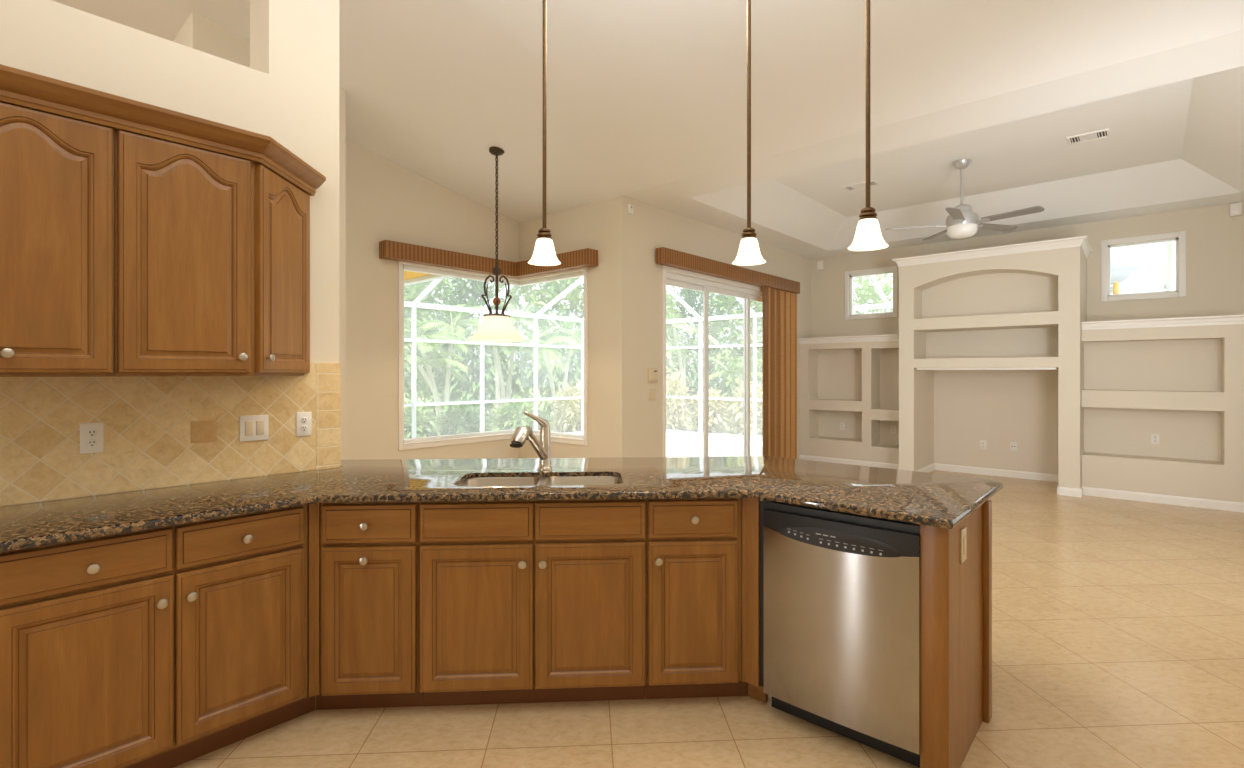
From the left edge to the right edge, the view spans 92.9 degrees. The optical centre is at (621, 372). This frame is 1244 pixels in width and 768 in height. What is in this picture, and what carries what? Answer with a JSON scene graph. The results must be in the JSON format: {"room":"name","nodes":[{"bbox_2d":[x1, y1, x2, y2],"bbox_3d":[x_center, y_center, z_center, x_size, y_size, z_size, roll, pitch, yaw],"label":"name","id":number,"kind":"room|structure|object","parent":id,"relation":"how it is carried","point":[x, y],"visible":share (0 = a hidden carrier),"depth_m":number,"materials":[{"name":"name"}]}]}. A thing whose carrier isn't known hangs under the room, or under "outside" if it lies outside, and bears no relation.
{"room":"kitchen","nodes":[
{"label":"kitchen","id":0,"kind":"room"},
{"bbox_2d":[0,0,338,506],"bbox_3d":[-3.162,-1.050,1.348,0.276,4.900,4.810,0,0,42],"label":"wall","id":1,"kind":"structure","parent":0,"point":[288,93],"depth_m":2.77,"materials":[{"name":"paint"}]},
{"bbox_2d":[0,102,113,376],"bbox_3d":[-2.090,-0.443,2.059,0.380,0.915,0.457,0,0,42],"label":"upper cabinet","id":2,"kind":"object","parent":1,"relation":"attached to","point":[57,172],"visible":1,"depth_m":2.01,"materials":[{"name":"brown wood"}]},
{"bbox_2d":[0,363,340,506],"bbox_3d":[-2.288,0.220,2.110,0.016,0.533,2.510,0,0,42],"label":"backsplash","id":3,"kind":"structure","parent":1,"relation":"attached to","point":[160,431],"depth_m":2.48,"materials":[{"name":"tile"}]},
{"bbox_2d":[80,422,103,453],"bbox_3d":[-2.084,0.258,2.323,0.010,0.118,0.070,0,0,42],"label":"wall outlet","id":4,"kind":"object","parent":3,"relation":"attached to","point":[91,434],"visible":1,"depth_m":2.32,"materials":[{"name":"white plastic"}]},
{"bbox_2d":[86,439,97,446],"bbox_3d":[-2.082,0.278,2.321,0.003,0.033,0.033,0,0,42],"label":"socket","id":5,"kind":"object","parent":4,"relation":"attached to","point":[89,442],"depth_m":2.32,"materials":[{"name":"white plastic"}]},
{"bbox_2d":[86,429,97,436],"bbox_3d":[-2.082,0.238,2.321,0.003,0.033,0.033,0,0,42],"label":"socket","id":6,"kind":"object","parent":4,"relation":"attached to","point":[89,432],"depth_m":2.32,"materials":[{"name":"white plastic"}]},
{"bbox_2d":[240,415,268,441],"bbox_3d":[-1.708,0.258,2.746,0.010,0.118,0.118,0,0,42],"label":"light switch","id":7,"kind":"object","parent":3,"relation":"attached to","point":[252,427],"visible":1,"depth_m":2.75,"materials":[{"name":"white plastic"}]},
{"bbox_2d":[296,412,311,436],"bbox_3d":[-1.564,0.254,2.907,0.010,0.118,0.070,0,0,42],"label":"wall outlet","id":8,"kind":"object","parent":3,"relation":"attached to","point":[303,419],"visible":1,"depth_m":2.90,"materials":[{"name":"white plastic"}]},
{"bbox_2d":[301,425,307,430],"bbox_3d":[-1.562,0.274,2.906,0.003,0.033,0.033,0,0,42],"label":"socket","id":9,"kind":"object","parent":8,"relation":"attached to","point":[303,427],"depth_m":2.90,"materials":[{"name":"white plastic"}]},
{"bbox_2d":[301,417,307,422],"bbox_3d":[-1.562,0.234,2.906,0.003,0.033,0.033,0,0,42],"label":"socket","id":10,"kind":"object","parent":8,"relation":"attached to","point":[303,419],"depth_m":2.90,"materials":[{"name":"white plastic"}]},
{"bbox_2d":[114,129,253,376],"bbox_3d":[-1.788,-0.443,2.398,0.380,0.915,0.447,0,0,42],"label":"upper cabinet","id":11,"kind":"object","parent":1,"relation":"attached to","point":[184,215],"visible":0.99,"depth_m":2.27,"materials":[{"name":"brown wood"}]},
{"bbox_2d":[254,162,309,375],"bbox_3d":[-1.543,-0.443,2.701,0.345,0.915,0.321,0,0,43],"label":"upper cabinet","id":12,"kind":"object","parent":1,"relation":"attached to","point":[281,209],"visible":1,"depth_m":2.64,"materials":[{"name":"brown wood"}]},
{"bbox_2d":[0,64,325,195],"bbox_3d":[-1.706,-0.927,2.297,0.319,0.097,1.366,0,0,27],"label":"crown molding","id":13,"kind":"structure","parent":12,"relation":"on","point":[21,88],"depth_m":2.17,"materials":[{"name":"brown wood"}]},
{"bbox_2d":[173,20,186,45],"bbox_3d":[-3.955,-0.800,5.093,2.320,4.400,0.150,0,0,42],"label":"wall","id":14,"kind":"structure","parent":0,"point":[181,38],"depth_m":4.36,"materials":[{"name":"paint"}]},
{"bbox_2d":[187,11,249,67],"bbox_3d":[-2.783,-0.800,4.552,0.150,4.400,0.900,0,0,42],"label":"wall","id":15,"kind":"structure","parent":0,"point":[205,35],"depth_m":4.27,"materials":[{"name":"paint"}]},
{"bbox_2d":[339,88,345,459],"bbox_3d":[-2.729,-0.700,5.207,1.000,4.200,0.150,0,0,42],"label":"wall","id":16,"kind":"structure","parent":0,"point":[342,93],"depth_m":4.91,"materials":[{"name":"paint"}]},
{"bbox_2d":[346,140,520,459],"bbox_3d":[-2.173,-0.575,6.486,0.150,3.950,2.800,0,0,42],"label":"wall","id":17,"kind":"structure","parent":0,"point":[386,200],"depth_m":6.08,"materials":[{"name":"paint"}]},
{"bbox_2d":[379,240,597,278],"bbox_3d":[-1.369,-1.248,6.241,1.374,0.171,1.794,0,0,42],"label":"valance","id":18,"kind":"object","parent":17,"relation":"attached to","point":[388,250],"visible":0.93,"depth_m":6.50,"materials":[{"name":"brown wood"}]},
{"bbox_2d":[398,261,587,449],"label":"window","id":19,"kind":"structure","parent":17,"relation":"in","point":[568,438],"depth_m":6.57,"materials":[{"name":"white paint"}]},
{"bbox_2d":[519,195,630,457],"bbox_3d":[-0.594,-0.325,6.854,1.720,3.450,0.150,0,0,42],"label":"wall","id":20,"kind":"structure","parent":0,"point":[604,226],"depth_m":6.40,"materials":[{"name":"paint"}]},
{"bbox_2d":[52,0,1243,258],"bbox_3d":[-0.390,-2.671,4.263,9.050,1.612,13.250,0,0,42],"label":"ceiling","id":21,"kind":"structure","parent":0,"point":[646,100],"depth_m":4.53,"materials":[{"name":"paint"}]},
{"bbox_2d":[467,146,524,341],"bbox_3d":[-1.188,-1.209,5.609,0.544,1.818,0.544,0,0,42],"label":"chandelier","id":22,"kind":"object","parent":21,"relation":"hanging from","point":[496,327],"visible":1,"depth_m":5.55,"materials":[{"name":"white glass"}]},
{"bbox_2d":[528,0,560,265],"bbox_3d":[-0.375,-1.467,2.860,0.160,1.874,0.160,0,0,42],"label":"pendant light","id":23,"kind":"object","parent":21,"relation":"hanging from","point":[544,254],"visible":1,"depth_m":2.85,"materials":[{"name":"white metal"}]},
{"bbox_2d":[732,0,765,264],"bbox_3d":[0.615,-1.405,2.860,0.160,1.745,0.160,0,0,42],"label":"pendant light","id":24,"kind":"object","parent":21,"relation":"hanging from","point":[749,253],"visible":1,"depth_m":2.85,"materials":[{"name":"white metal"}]},
{"bbox_2d":[842,180,880,191],"bbox_3d":[2.808,-2.193,6.945,0.380,0.014,0.210,0,0,42],"label":"ceiling vent","id":25,"kind":"object","parent":21,"relation":"in","point":[862,185],"visible":0.94,"depth_m":6.93,"materials":[{"name":"white paint"}]},
{"bbox_2d":[848,0,888,250],"bbox_3d":[1.041,-1.402,2.500,0.160,1.744,0.160,0,0,42],"label":"pendant light","id":26,"kind":"object","parent":21,"relation":"hanging from","point":[868,236],"visible":1,"depth_m":2.49,"materials":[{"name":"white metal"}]},
{"bbox_2d":[886,158,1043,240],"bbox_3d":[3.527,-1.800,6.109,1.395,0.800,1.370,0,0,42],"label":"ceiling fan","id":27,"kind":"object","parent":21,"relation":"hanging from","point":[961,222],"visible":1,"depth_m":6.06,"materials":[{"name":"silver metal"}]},
{"bbox_2d":[1066,128,1109,144],"bbox_3d":[4.344,-2.193,5.505,0.310,0.014,0.220,0,0,42],"label":"ceiling vent","id":28,"kind":"object","parent":21,"relation":"in","point":[1104,133],"visible":1,"depth_m":5.50,"materials":[{"name":"white paint"}]},
{"bbox_2d":[173,470,1243,767],"bbox_3d":[-0.392,1.440,4.298,8.900,0.080,13.100,0,0,42],"label":"floor","id":29,"kind":"structure","parent":0,"point":[1118,624],"depth_m":2.49,"materials":[{"name":"tile"}]},
{"bbox_2d":[0,503,320,767],"bbox_3d":[-1.722,0.960,2.223,0.620,0.881,0.941,0,0,42],"label":"base cabinet","id":30,"kind":"object","parent":29,"relation":"on","point":[175,645],"depth_m":1.99,"materials":[{"name":"brown wood"}]},
{"bbox_2d":[316,502,423,709],"bbox_3d":[-1.062,0.960,2.650,0.438,0.881,0.620,0,0,-3],"label":"base cabinet","id":31,"kind":"object","parent":29,"relation":"on","point":[370,550],"visible":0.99,"depth_m":2.38,"materials":[{"name":"brown wood"}]},
{"bbox_2d":[419,499,645,705],"bbox_3d":[-0.378,0.960,2.689,0.930,0.881,0.620,0,0,-3],"label":"base cabinet","id":32,"kind":"object","parent":29,"relation":"on","point":[525,601],"visible":1,"depth_m":2.42,"materials":[{"name":"brown wood"}]},
{"bbox_2d":[0,456,1002,552],"bbox_3d":[-0.553,0.502,2.564,4.431,0.032,1.886,0,0,-12],"label":"countertop","id":33,"kind":"structure","parent":32,"relation":"on","point":[922,498],"depth_m":2.42,"materials":[{"name":"brown stone"}]},
{"bbox_2d":[510,411,552,469],"bbox_3d":[-0.447,0.337,2.865,0.094,0.299,0.323,0,0,24],"label":"faucet","id":34,"kind":"object","parent":33,"relation":"on","point":[521,434],"visible":1,"depth_m":2.92,"materials":[{"name":"silver metal"}]},
{"bbox_2d":[458,476,621,485],"bbox_3d":[-0.370,0.609,2.709,0.785,0.202,0.385,0,0,-3],"label":"sink","id":35,"kind":"object","parent":33,"relation":"in","point":[550,480],"visible":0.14,"depth_m":2.87,"materials":[{"name":"silver metal"}]},
{"bbox_2d":[645,498,747,698],"bbox_3d":[0.312,0.960,2.729,0.448,0.881,0.620,0,0,-3],"label":"base cabinet","id":36,"kind":"object","parent":29,"relation":"on","point":[693,545],"visible":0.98,"depth_m":2.45,"materials":[{"name":"brown wood"}]},
{"bbox_2d":[741,498,767,702],"bbox_3d":[0.556,0.960,2.507,0.097,0.881,0.106,0,0,42],"label":"cabinet filler","id":37,"kind":"object","parent":29,"relation":"on","point":[750,507],"visible":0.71,"depth_m":2.47,"materials":[{"name":"brown wood"}]},
{"bbox_2d":[760,500,919,766],"bbox_3d":[0.973,0.961,2.433,0.615,0.859,0.592,0,0,42],"label":"dishwasher","id":38,"kind":"object","parent":29,"relation":"on","point":[840,591],"visible":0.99,"depth_m":2.19,"materials":[{"name":"silver metal"}]},
{"bbox_2d":[799,334,898,469],"bbox_3d":[3.575,0.427,9.003,1.646,1.945,0.493,0,0,42],"label":"shelf","id":39,"kind":"object","parent":29,"relation":"on","point":[851,380],"visible":0.7,"depth_m":9.04,"materials":[{"name":"paint"}]},
{"bbox_2d":[840,422,844,429],"bbox_3d":[3.467,0.845,9.311,0.075,0.118,0.010,0,0,42],"label":"wall outlet","id":40,"kind":"object","parent":39,"relation":"attached to","point":[842,424],"visible":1,"depth_m":9.30,"materials":[{"name":"white plastic"}]},
{"bbox_2d":[891,425,895,433],"bbox_3d":[4.039,0.850,8.802,0.070,0.118,0.010,0,0,42],"label":"wall outlet","id":41,"kind":"object","parent":39,"relation":"attached to","point":[893,428],"visible":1,"depth_m":8.80,"materials":[{"name":"white plastic"}]},
{"bbox_2d":[920,500,991,767],"bbox_3d":[1.262,0.960,2.211,0.089,0.881,0.604,0,0,44],"label":"end panel","id":42,"kind":"object","parent":29,"relation":"on","point":[956,597],"visible":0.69,"depth_m":2.02,"materials":[{"name":"brown wood"}]},
{"bbox_2d":[960,526,966,563],"bbox_3d":[1.219,0.615,2.108,0.009,0.118,0.072,0,0,42],"label":"wall outlet","id":43,"kind":"object","parent":42,"relation":"attached to","point":[963,532],"visible":1,"depth_m":2.09,"materials":[{"name":"beige plastic"}]},
{"bbox_2d":[892,236,1092,497],"bbox_3d":[4.725,-0.058,7.611,2.050,2.915,1.043,0,0,42],"label":"shelf","id":44,"kind":"object","parent":29,"relation":"on","point":[990,338],"visible":0.88,"depth_m":7.67,"materials":[{"name":"paint"}]},
{"bbox_2d":[980,440,986,448],"bbox_3d":[4.950,0.992,8.097,0.076,0.122,0.010,0,0,42],"label":"wall outlet","id":45,"kind":"object","parent":44,"relation":"attached to","point":[983,443],"visible":1,"depth_m":8.09,"materials":[{"name":"white plastic"}]},
{"bbox_2d":[1010,442,1017,451],"bbox_3d":[5.211,0.990,7.863,0.086,0.122,0.012,0,0,42],"label":"wall outlet","id":46,"kind":"object","parent":44,"relation":"attached to","point":[1013,445],"visible":1,"depth_m":7.86,"materials":[{"name":"white plastic"}]},
{"bbox_2d":[1081,315,1243,512],"bbox_3d":[5.994,0.412,6.619,1.290,1.975,0.838,0,0,42],"label":"shelf","id":47,"kind":"object","parent":29,"relation":"on","point":[1180,380],"visible":0.94,"depth_m":6.41,"materials":[{"name":"paint"}]},
{"bbox_2d":[1151,434,1159,444],"bbox_3d":[5.949,0.743,6.593,0.074,0.118,0.010,0,0,42],"label":"wall outlet","id":48,"kind":"object","parent":47,"relation":"attached to","point":[1155,438],"visible":1,"depth_m":6.59,"materials":[{"name":"white plastic"}]},
{"bbox_2d":[631,199,811,458],"bbox_3d":[1.605,-0.325,8.143,0.150,3.450,4.700,0,0,42],"label":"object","id":49,"kind":"structure","parent":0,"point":[652,227],"depth_m":6.68,"materials":[{"name":"paint"}]},
{"bbox_2d":[628,204,633,214],"bbox_3d":[0.096,-1.742,6.314,0.027,0.100,0.080,0,0,42],"label":"sensor","id":50,"kind":"object","parent":49,"relation":"attached to","point":[630,207],"visible":1,"depth_m":6.30,"materials":[{"name":"white plastic"}]},
{"bbox_2d":[649,389,655,399],"bbox_3d":[0.342,0.247,6.604,0.010,0.125,0.125,0,0,42],"label":"light switch","id":51,"kind":"object","parent":49,"relation":"attached to","point":[652,392],"visible":1,"depth_m":6.60,"materials":[{"name":"beige plastic"}]},
{"bbox_2d":[648,369,657,381],"bbox_3d":[0.347,0.032,6.592,0.034,0.150,0.150,0,0,42],"label":"thermostat","id":52,"kind":"object","parent":49,"relation":"attached to","point":[652,373],"visible":1,"depth_m":6.57,"materials":[{"name":"beige plastic"}]},
{"bbox_2d":[662,265,762,456],"bbox_3d":[1.465,0.083,7.957,0.148,2.635,3.165,0,0,42],"label":"door","id":53,"kind":"structure","parent":49,"relation":"attached to","point":[670,279],"depth_m":7.50,"materials":[{"name":"white paint"}]},
{"bbox_2d":[656,247,799,293],"bbox_3d":[1.562,-1.304,7.870,0.111,0.173,3.445,0,0,42],"label":"valance","id":54,"kind":"object","parent":49,"relation":"attached to","point":[668,257],"visible":0.91,"depth_m":7.44,"materials":[{"name":"brown wood"}]},
{"bbox_2d":[763,286,796,458],"bbox_3d":[2.348,0.077,8.757,0.064,2.586,1.135,0,0,42],"label":"window shade","id":55,"kind":"object","parent":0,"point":[779,307],"visible":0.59,"depth_m":8.70,"materials":[{"name":"brown fabric"}]},
{"bbox_2d":[812,202,1243,336],"bbox_3d":[5.224,-0.325,7.968,5.490,3.450,0.150,0,0,42],"label":"wall","id":56,"kind":"structure","parent":0,"point":[1214,239],"depth_m":7.14,"materials":[{"name":"paint"}]},
{"bbox_2d":[817,260,823,269],"bbox_3d":[3.228,-1.742,9.608,0.094,0.140,0.054,0,0,42],"label":"wall speaker","id":57,"kind":"object","parent":56,"relation":"attached to","point":[820,264],"visible":1,"depth_m":9.58,"materials":[{"name":"white plastic"}]},
{"bbox_2d":[818,261,821,268],"bbox_3d":[3.212,-1.742,9.589,0.076,0.120,0.005,0,0,42],"label":"grille","id":58,"kind":"object","parent":57,"relation":"attached to","point":[819,262],"depth_m":9.59,"materials":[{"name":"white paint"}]},
{"bbox_2d":[845,266,897,319],"bbox_3d":[3.865,-1.212,9.146,0.787,0.765,0.138,0,0,42],"label":"window","id":59,"kind":"structure","parent":56,"relation":"in","point":[892,269],"depth_m":9.12,"materials":[{"name":"white paint"}]},
{"bbox_2d":[916,463,1057,493],"bbox_3d":[4.748,1.353,7.644,1.539,0.094,0.954,0,0,42],"label":"baseboard","id":60,"kind":"structure","parent":56,"relation":"attached to","point":[935,466],"depth_m":8.01,"materials":[{"name":"white paint"}]},
{"bbox_2d":[1101,231,1185,301],"bbox_3d":[6.211,-1.244,7.057,0.755,0.752,0.138,0,0,42],"label":"window","id":61,"kind":"structure","parent":56,"relation":"in","point":[1180,243],"depth_m":6.99,"materials":[{"name":"white paint"}]},
{"bbox_2d":[1230,202,1241,216],"bbox_3d":[6.736,-1.788,6.486,0.094,0.140,0.054,0,0,42],"label":"wall speaker","id":62,"kind":"object","parent":56,"relation":"attached to","point":[1235,208],"visible":1,"depth_m":6.47,"materials":[{"name":"white plastic"}]},
{"bbox_2d":[1231,203,1240,214],"bbox_3d":[6.720,-1.788,6.467,0.076,0.120,0.005,0,0,42],"label":"grille","id":63,"kind":"object","parent":62,"relation":"attached to","point":[1235,207],"depth_m":6.47,"materials":[{"name":"white paint"}]},
{"bbox_2d":[1111,246,1140,294],"bbox_3d":[6.629,-0.277,8.296,0.989,3.395,0.846,0,0,42],"label":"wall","id":64,"kind":"structure","parent":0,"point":[1125,261],"depth_m":7.95,"materials":[{"name":"white"}]},
{"label":"outside","id":65,"kind":"structure","parent":0,"visible":0},
{"bbox_2d":[581,432,762,456],"bbox_3d":[1.649,1.470,4.824,15.950,0.100,13.400,0,0,42],"label":"floor","id":66,"kind":"structure","parent":65,"point":[677,444],"depth_m":11.32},
{"bbox_2d":[404,241,1174,439],"bbox_3d":[2.554,-0.383,7.232,13.800,3.606,8.200,0,0,42],"label":"cage","id":67,"kind":"object","parent":66,"relation":"on","point":[1168,285],"visible":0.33,"depth_m":12.03,"materials":[{"name":"white metal"}]},
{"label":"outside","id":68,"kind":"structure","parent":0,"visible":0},
{"bbox_2d":[408,385,762,436],"bbox_3d":[-1.232,1.615,21.177,90.000,0.170,90.000,0,0,42],"label":"ground","id":69,"kind":"structure","parent":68,"point":[550,418],"depth_m":18.80,"materials":[{"name":"soil"}]},
{"bbox_2d":[404,283,432,398],"bbox_3d":[-8.825,-1.679,23.546,3.156,7.562,3.172,0,0,42],"label":"tree","id":70,"kind":"object","parent":69,"relation":"on","point":[419,283],"visible":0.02,"depth_m":23.28,"materials":[{"name":"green plant"}]},
{"bbox_2d":[404,283,434,424],"bbox_3d":[-6.607,-1.030,17.042,2.632,5.981,2.546,0,0,42],"label":"tree","id":71,"kind":"object","parent":69,"relation":"on","point":[410,295],"visible":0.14,"depth_m":16.87,"materials":[{"name":"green plant"}]},
{"bbox_2d":[404,394,444,438],"bbox_3d":[-4.158,1.114,11.711,1.312,1.457,1.357,0,0,42],"label":"shrub","id":72,"kind":"object","parent":69,"relation":"on","point":[421,431],"visible":0.41,"depth_m":11.57,"materials":[{"name":"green plant"}]},
{"bbox_2d":[404,277,465,415],"bbox_3d":[-6.671,-1.250,21.036,2.826,6.633,2.819,0,0,42],"label":"tree","id":73,"kind":"object","parent":69,"relation":"on","point":[428,395],"visible":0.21,"depth_m":20.50,"materials":[{"name":"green plant"}]},
{"bbox_2d":[404,304,482,432],"bbox_3d":[-4.438,-0.056,13.831,2.494,3.187,3.564,0,0,42],"label":"palm tree","id":74,"kind":"object","parent":69,"relation":"on","point":[432,333],"visible":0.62,"depth_m":13.76,"materials":[{"name":"green plant"}]},
{"bbox_2d":[434,398,490,435],"bbox_3d":[-3.384,1.170,12.489,1.292,1.275,1.350,0,0,42],"label":"shrub","id":75,"kind":"object","parent":69,"relation":"on","point":[463,411],"visible":0.67,"depth_m":12.27,"materials":[{"name":"green plant"}]},
{"bbox_2d":[431,277,512,421],"bbox_3d":[-4.531,-0.887,18.035,2.556,5.694,2.681,0,0,42],"label":"tree","id":76,"kind":"object","parent":69,"relation":"on","point":[470,391],"visible":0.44,"depth_m":17.55,"materials":[{"name":"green plant"}]},
{"bbox_2d":[433,302,556,427],"bbox_3d":[-3.133,-0.186,15.126,2.523,3.437,3.330,0,0,42],"label":"palm tree","id":77,"kind":"object","parent":69,"relation":"on","point":[498,371],"visible":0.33,"depth_m":15.12,"materials":[{"name":"green plant"}]},
{"bbox_2d":[487,284,550,413],"bbox_3d":[-3.864,-1.271,21.433,2.751,6.653,2.893,0,0,42],"label":"tree","id":78,"kind":"object","parent":69,"relation":"on","point":[519,385],"visible":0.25,"depth_m":20.91,"materials":[{"name":"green plant"}]},
{"bbox_2d":[489,393,552,430],"bbox_3d":[-2.347,1.160,13.679,1.460,1.346,1.506,0,0,-19],"label":"shrub","id":79,"kind":"object","parent":69,"relation":"on","point":[516,407],"visible":0.65,"depth_m":13.47,"materials":[{"name":"green plant"}]},
{"bbox_2d":[497,322,580,430],"bbox_3d":[-1.711,0.066,15.320,2.412,2.935,3.056,0,0,28],"label":"palm tree","id":80,"kind":"object","parent":69,"relation":"on","point":[567,336],"visible":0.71,"depth_m":15.25,"materials":[{"name":"green plant"}]},
{"bbox_2d":[522,277,583,419],"bbox_3d":[-1.956,-1.173,18.646,2.652,6.084,2.578,0,0,42],"label":"tree","id":81,"kind":"object","parent":69,"relation":"on","point":[556,288],"visible":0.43,"depth_m":18.11,"materials":[{"name":"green plant"}]},
{"bbox_2d":[551,377,580,432],"bbox_3d":[-1.043,0.953,14.483,1.548,1.757,1.575,0,0,42],"label":"shrub","id":82,"kind":"object","parent":69,"relation":"on","point":[569,423],"visible":0.44,"depth_m":14.15,"materials":[{"name":"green plant"}]},
{"bbox_2d":[666,286,685,403],"bbox_3d":[0.948,-1.182,20.480,2.653,6.126,2.732,0,0,-16],"label":"tree","id":83,"kind":"object","parent":69,"relation":"on","point":[670,361],"visible":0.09,"depth_m":20.08,"materials":[{"name":"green plant"}]},
{"bbox_2d":[666,367,697,430],"bbox_3d":[1.308,0.813,15.233,1.450,1.921,1.341,0,0,42],"label":"shrub","id":84,"kind":"object","parent":69,"relation":"on","point":[676,421],"visible":0.59,"depth_m":14.97,"materials":[{"name":"green plant"}]},
{"bbox_2d":[666,306,726,425],"bbox_3d":[1.694,-0.160,16.950,2.412,3.384,2.648,0,0,42],"label":"palm tree","id":85,"kind":"object","parent":69,"relation":"on","point":[682,364],"visible":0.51,"depth_m":16.94,"materials":[{"name":"green plant"}]},
{"bbox_2d":[667,286,726,410],"bbox_3d":[2.810,-1.188,23.176,2.726,6.502,2.766,0,0,-14],"label":"tree","id":86,"kind":"object","parent":69,"relation":"on","point":[689,296],"visible":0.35,"depth_m":22.63,"materials":[{"name":"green plant"}]},
{"bbox_2d":[691,387,730,432],"bbox_3d":[2.270,1.149,15.215,1.218,1.555,1.207,0,0,42],"label":"shrub","id":87,"kind":"object","parent":69,"relation":"on","point":[717,423],"visible":0.65,"depth_m":15.00,"materials":[{"name":"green plant"}]},
{"bbox_2d":[697,356,762,423],"bbox_3d":[3.379,0.541,16.567,2.455,1.981,1.764,0,0,19],"label":"palm tree","id":88,"kind":"object","parent":69,"relation":"on","point":[739,363],"visible":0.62,"depth_m":16.45,"materials":[{"name":"green plant"}]},
{"bbox_2d":[698,292,762,416],"bbox_3d":[3.840,-1.065,20.456,2.753,5.894,2.739,0,0,42],"label":"tree","id":89,"kind":"object","parent":69,"relation":"on","point":[728,385],"visible":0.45,"depth_m":20.00,"materials":[{"name":"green plant"}]},
{"bbox_2d":[726,380,762,434],"bbox_3d":[3.190,1.014,14.822,1.366,1.732,1.410,0,0,42],"label":"shrub","id":90,"kind":"object","parent":69,"relation":"on","point":[738,417],"visible":0.54,"depth_m":14.63,"materials":[{"name":"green plant"}]},
{"bbox_2d":[741,301,762,395],"bbox_3d":[6.074,-1.389,23.480,2.997,6.660,3.051,0,0,42],"label":"tree","id":91,"kind":"object","parent":69,"relation":"on","point":[761,369],"visible":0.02,"depth_m":23.23,"materials":[{"name":"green plant"}]},
{"bbox_2d":[853,273,892,313],"bbox_3d":[8.880,-1.202,20.995,3.082,5.810,3.079,0,0,42],"label":"tree","id":92,"kind":"object","parent":69,"relation":"on","point":[869,293],"visible":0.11,"depth_m":20.55,"materials":[{"name":"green plant"}]},
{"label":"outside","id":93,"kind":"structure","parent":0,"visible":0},
{"bbox_2d":[404,271,448,285],"bbox_3d":[-4.270,-1.425,6.792,3.390,0.250,4.470,0,0,42],"label":"soffit","id":94,"kind":"structure","parent":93,"point":[410,278],"depth_m":8.27,"materials":[{"name":"yellow paint"}]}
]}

